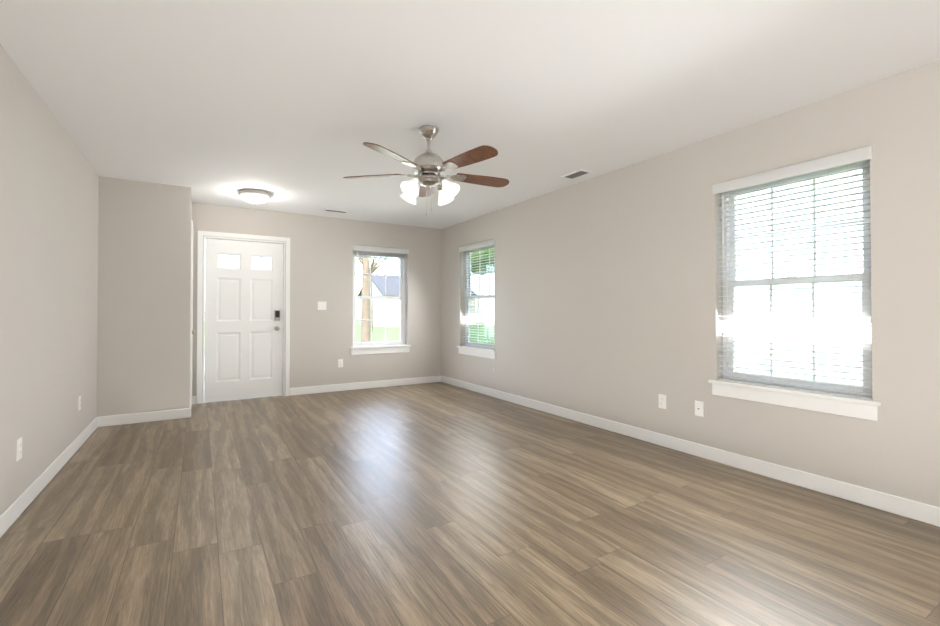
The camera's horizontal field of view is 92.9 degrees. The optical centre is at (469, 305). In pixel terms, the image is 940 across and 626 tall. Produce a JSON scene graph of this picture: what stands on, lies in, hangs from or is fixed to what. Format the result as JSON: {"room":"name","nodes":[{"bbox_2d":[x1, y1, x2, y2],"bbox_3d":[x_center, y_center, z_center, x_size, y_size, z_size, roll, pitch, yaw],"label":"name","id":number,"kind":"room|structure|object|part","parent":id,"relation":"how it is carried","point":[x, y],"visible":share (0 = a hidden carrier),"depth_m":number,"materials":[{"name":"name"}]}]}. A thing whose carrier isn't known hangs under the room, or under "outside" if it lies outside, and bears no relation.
{"room":"empty living room","nodes":[
{"label":"empty living room","id":0,"kind":"room"},
{"bbox_2d":[0,44,98,514],"bbox_3d":[-1.726,-0.087,1.058,0.160,2.440,9.100,0,-1,-31],"label":"wall","id":1,"kind":"structure","parent":0,"point":[49,198],"depth_m":2.79,"materials":[{"name":"beige paint"}]},
{"bbox_2d":[17,437,21,460],"bbox_3d":[-2.488,0.790,2.468,0.008,0.115,0.070,0,-1,-31],"label":"electrical outlet","id":2,"kind":"object","parent":1,"relation":"attached to","point":[19,448],"visible":1,"depth_m":2.46,"materials":[{"name":"white plastic"}]},
{"bbox_2d":[0,417,99,536],"bbox_3d":[-1.494,1.081,0.833,0.019,0.100,8.180,0,-1,-31],"label":"baseboard","id":3,"kind":"structure","parent":1,"relation":"attached to","point":[8,517],"depth_m":2.80,"materials":[{"name":"white wood"}]},
{"bbox_2d":[78,396,80,410],"bbox_3d":[-3.234,0.805,3.700,0.008,0.115,0.070,0,-1,-31],"label":"electrical outlet","id":4,"kind":"object","parent":1,"relation":"attached to","point":[79,402],"visible":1,"depth_m":3.69,"materials":[{"name":"white plastic"}]},
{"bbox_2d":[97,176,191,416],"bbox_3d":[-3.491,-0.040,4.864,0.762,2.440,0.760,0,-1,-31],"label":"wall","id":5,"kind":"structure","parent":0,"point":[143,320],"depth_m":4.53,"materials":[{"name":"beige paint"}]},
{"bbox_2d":[100,408,190,426],"bbox_3d":[-3.273,1.126,4.533,0.746,0.100,0.029,0,-1,-31],"label":"baseboard","id":6,"kind":"structure","parent":5,"relation":"attached to","point":[112,420],"depth_m":4.51,"materials":[{"name":"white wood"}]},
{"bbox_2d":[189,220,192,407],"bbox_3d":[-3.212,0.133,5.036,0.136,2.098,0.716,0,-1,-31],"label":"door frame","id":7,"kind":"structure","parent":5,"relation":"attached to","point":[191,317],"depth_m":4.77,"materials":[{"name":"white wood"}]},
{"bbox_2d":[192,202,440,395],"bbox_3d":[-2.345,-0.025,6.095,4.317,2.440,0.160,0,-1,-31],"label":"wall","id":8,"kind":"structure","parent":0,"point":[321,270],"depth_m":6.27,"materials":[{"name":"beige paint"}]},
{"bbox_2d":[196,231,289,403],"bbox_3d":[-2.886,0.139,5.733,1.055,2.103,0.136,0,-1,-31],"label":"door frame","id":9,"kind":"structure","parent":8,"relation":"attached to","point":[200,335],"depth_m":5.61,"materials":[{"name":"white wood"}]},
{"bbox_2d":[204,238,282,402],"bbox_3d":[-2.885,0.178,5.731,0.893,2.015,0.042,0,-1,-31],"label":"front door","id":10,"kind":"structure","parent":8,"relation":"in","point":[245,387],"depth_m":5.70,"materials":[{"name":"white paint"}]},
{"bbox_2d":[224,257,270,268],"bbox_3d":[-2.884,-0.562,5.738,0.644,0.199,0.004,0,-1,-31],"label":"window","id":11,"kind":"structure","parent":10,"relation":"attached to","point":[252,262],"depth_m":5.83,"materials":[{"name":"white"}]},
{"bbox_2d":[216,253,279,381],"bbox_3d":[-2.826,0.143,5.719,0.732,1.608,0.094,0,-1,-31],"label":"panels","id":12,"kind":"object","parent":10,"relation":"attached to","point":[228,343],"depth_m":5.69,"materials":[{"name":"white paint"}]},
{"bbox_3d":[-2.886,-0.562,5.742,0.644,0.198,0.006,0,-1,-31],"label":"lite glass","id":13,"kind":"part","parent":12,"relation":"part of","materials":[{"name":"clear glass"}]},
{"bbox_3d":[-2.535,0.191,5.879,0.068,0.270,0.068,0,-1,-31],"label":"knob","id":14,"kind":"part","parent":12,"relation":"part of","materials":[{"name":"silver metal"}]},
{"bbox_2d":[318,302,325,309],"bbox_3d":[-2.046,-0.004,6.177,0.116,0.115,0.010,0,-1,-31],"label":"light switch","id":15,"kind":"object","parent":8,"relation":"attached to","point":[321,305],"visible":1,"depth_m":6.18,"materials":[{"name":"white plastic"}]},
{"bbox_2d":[338,359,342,366],"bbox_3d":[-1.827,0.807,6.301,0.070,0.115,0.008,0,-1,-31],"label":"electrical outlet","id":16,"kind":"object","parent":8,"relation":"attached to","point":[340,362],"visible":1,"depth_m":6.30,"materials":[{"name":"white plastic"}]},
{"bbox_2d":[290,376,439,395],"bbox_3d":[-1.434,1.150,6.528,2.261,0.100,0.019,0,-1,-31],"label":"baseboard","id":17,"kind":"structure","parent":8,"relation":"attached to","point":[419,380],"depth_m":6.44,"materials":[{"name":"white wood"}]},
{"bbox_2d":[350,250,410,354],"bbox_3d":[-1.349,-0.082,6.676,0.934,1.573,0.190,0,-1,-31],"label":"window","id":18,"kind":"structure","parent":8,"relation":"in","point":[393,256],"depth_m":6.69,"materials":[{"name":"white plastic"}]},
{"bbox_3d":[-1.381,-0.127,6.730,0.708,1.340,0.031,0,-1,-31],"label":"glass","id":19,"kind":"part","parent":18,"relation":"part of","materials":[{"name":"clear glass"}]},
{"bbox_2d":[352,245,408,253],"bbox_3d":[-1.332,-0.835,6.658,0.874,0.076,0.090,0,-1,-31],"label":"blind valance","id":20,"kind":"object","parent":18,"relation":"attached to","point":[378,249],"visible":0.88,"depth_m":6.61,"materials":[{"name":"white plastic"}]},
{"bbox_3d":[-1.331,0.648,6.638,0.934,0.112,0.122,0,-1,-31],"label":"far window stool apron","id":21,"kind":"part","parent":18,"relation":"part of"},
{"bbox_3d":[-1.334,-0.357,6.656,0.749,0.931,0.078,0,-1,-31],"label":"blind cord","id":22,"kind":"part","parent":18,"relation":"part of","materials":[{"name":"white plastic"}]},
{"bbox_2d":[0,382,939,625],"bbox_3d":[0.079,1.208,2.228,4.477,0.120,9.260,0,-1,-31],"label":"floor","id":23,"kind":"structure","parent":0,"point":[435,504],"depth_m":2.27,"materials":[{"name":"brown wood"}]},
{"bbox_2d":[0,0,939,228],"bbox_3d":[0.079,-1.352,2.260,4.477,0.120,9.260,0,-1,-31],"label":"ceiling","id":24,"kind":"structure","parent":0,"point":[290,106],"depth_m":2.55,"materials":[{"name":"white paint"}]},
{"bbox_2d":[238,189,270,204],"bbox_3d":[-2.389,-1.192,4.961,0.330,0.134,0.330,0,-1,-31],"label":"flush ceiling light","id":25,"kind":"object","parent":24,"relation":"attached to","point":[255,196],"visible":1,"depth_m":4.86,"materials":[{"name":"white glass"}]},
{"bbox_3d":[-2.389,-1.185,4.961,0.298,0.077,0.298,0,-1,-31],"label":"lamp shade","id":26,"kind":"part","parent":25,"relation":"part of","materials":[{"name":"white glass"}]},
{"bbox_2d":[323,208,348,212],"bbox_3d":[-1.756,-1.244,5.847,0.300,0.009,0.120,0,-1,-31],"label":"ceiling vent","id":27,"kind":"object","parent":24,"relation":"in","point":[333,210],"visible":0.92,"depth_m":5.85,"materials":[{"name":"grey metal"}]},
{"bbox_2d":[343,125,508,215],"bbox_3d":[-0.255,-0.962,3.234,1.239,0.637,1.257,0,-1,-31],"label":"ceiling fan","id":28,"kind":"object","parent":24,"relation":"hanging from","point":[429,166],"visible":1,"depth_m":3.16,"materials":[{"name":"brown wood"}]},
{"bbox_3d":[-0.297,-1.061,3.232,0.237,0.438,0.237,0,-1,-31],"label":"motor","id":29,"kind":"part","parent":28,"relation":"part of","materials":[{"name":"silver metal"}]},
{"bbox_2d":[561,169,591,179],"bbox_3d":[1.022,-1.263,4.290,0.150,0.009,0.270,0,-1,-31],"label":"ceiling vent","id":30,"kind":"object","parent":24,"relation":"in","point":[576,174],"visible":0.96,"depth_m":4.28,"materials":[{"name":"grey metal"}]},
{"bbox_2d":[441,60,939,506],"bbox_3d":[1.926,-0.059,3.361,0.160,2.440,9.260,0,-1,-31],"label":"wall","id":31,"kind":"structure","parent":0,"point":[607,293],"depth_m":3.47,"materials":[{"name":"beige paint"}]},
{"bbox_2d":[457,346,495,358],"bbox_3d":[0.111,0.644,6.249,0.122,0.112,0.989,0,-1,-31],"label":"window sill","id":32,"kind":"structure","parent":31,"relation":"attached to","point":[480,352],"depth_m":6.17,"materials":[{"name":"white wood"}]},
{"bbox_2d":[462,245,494,370],"bbox_3d":[0.150,-0.011,6.272,0.176,1.725,0.921,0,-1,-31],"label":"window","id":33,"kind":"structure","parent":31,"relation":"in","point":[479,296],"depth_m":6.32,"materials":[{"name":"white plastic"}]},
{"bbox_2d":[459,239,494,252],"bbox_3d":[0.113,-0.839,6.269,0.090,0.076,0.929,0,-1,-31],"label":"blind valance","id":34,"kind":"object","parent":33,"relation":"attached to","point":[478,245],"visible":0.85,"depth_m":6.20,"materials":[{"name":"white"}]},
{"bbox_3d":[0.193,-0.132,6.309,0.031,1.340,0.763,0,-1,-31],"label":"glass","id":35,"kind":"part","parent":33,"relation":"part of","materials":[{"name":"clear glass"}]},
{"bbox_2d":[658,394,665,408],"bbox_3d":[1.603,0.796,3.723,0.008,0.115,0.070,0,-1,-31],"label":"electrical outlet","id":36,"kind":"object","parent":31,"relation":"attached to","point":[662,401],"visible":1,"depth_m":3.72,"materials":[{"name":"white plastic"}]},
{"bbox_2d":[440,376,939,526],"bbox_3d":[1.850,1.111,3.301,0.017,0.100,8.940,0,-1,-31],"label":"baseboard","id":37,"kind":"structure","parent":31,"relation":"attached to","point":[890,503],"depth_m":3.11,"materials":[{"name":"white wood"}]},
{"bbox_2d":[695,400,703,416],"bbox_3d":[1.766,0.792,3.447,0.013,0.115,0.070,0,-1,-31],"label":"electrical outlet","id":38,"kind":"object","parent":31,"relation":"attached to","point":[699,408],"visible":1,"depth_m":3.44,"materials":[{"name":"white plastic"}]},
{"bbox_2d":[718,159,871,399],"bbox_3d":[2.140,-0.171,2.999,0.162,1.485,0.905,0,-1,-31],"label":"window","id":39,"kind":"structure","parent":31,"relation":"in","point":[730,282],"depth_m":2.93,"materials":[{"name":"white plastic"}]},
{"bbox_2d":[712,146,871,194],"bbox_3d":[2.101,-0.879,2.983,0.090,0.076,0.929,0,-1,-31],"label":"blind valance","id":40,"kind":"object","parent":39,"relation":"attached to","point":[840,159],"visible":0.92,"depth_m":2.88,"materials":[{"name":"white"}]},
{"bbox_2d":[708,379,881,420],"bbox_3d":[2.099,0.604,2.964,0.122,0.112,0.989,0,-1,-31],"label":"window sill","id":41,"kind":"structure","parent":31,"relation":"attached to","point":[860,408],"depth_m":2.85,"materials":[{"name":"white wood"}]},
{"bbox_2d":[735,169,862,385],"bbox_3d":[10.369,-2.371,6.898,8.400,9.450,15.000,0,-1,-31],"label":"window glass","id":42,"kind":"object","parent":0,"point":[761,306],"depth_m":7.13,"materials":[{"name":"clear glass"}]},
{"label":"outside","id":43,"kind":"structure","parent":0,"visible":0},
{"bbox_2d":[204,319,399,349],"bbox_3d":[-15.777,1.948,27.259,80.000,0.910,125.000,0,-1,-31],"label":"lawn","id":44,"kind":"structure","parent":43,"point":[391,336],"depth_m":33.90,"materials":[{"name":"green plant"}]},
{"bbox_2d":[357,255,387,341],"bbox_3d":[-4.059,-2.337,17.042,4.613,8.531,6.109,0,-1,32],"label":"trunk","id":45,"kind":"object","parent":44,"relation":"on","point":[365,333],"depth_m":13.96,"materials":[{"name":"brown plant"}]},
{"bbox_2d":[360,282,399,326],"bbox_3d":[-6.578,-0.532,55.066,11.500,5.750,9.000,0,-1,-31],"label":"house","id":46,"kind":"structure","parent":44,"relation":"on","point":[391,303],"depth_m":48.96,"materials":[{"name":"beige"}]},
{"bbox_2d":[357,275,399,296],"bbox_3d":[2.009,-4.127,29.330,24.200,5.710,62.700,0,-1,-31],"label":"roof","id":47,"kind":"structure","parent":43,"point":[378,281],"depth_m":50.72,"materials":[{"name":"blue"}]}
]}

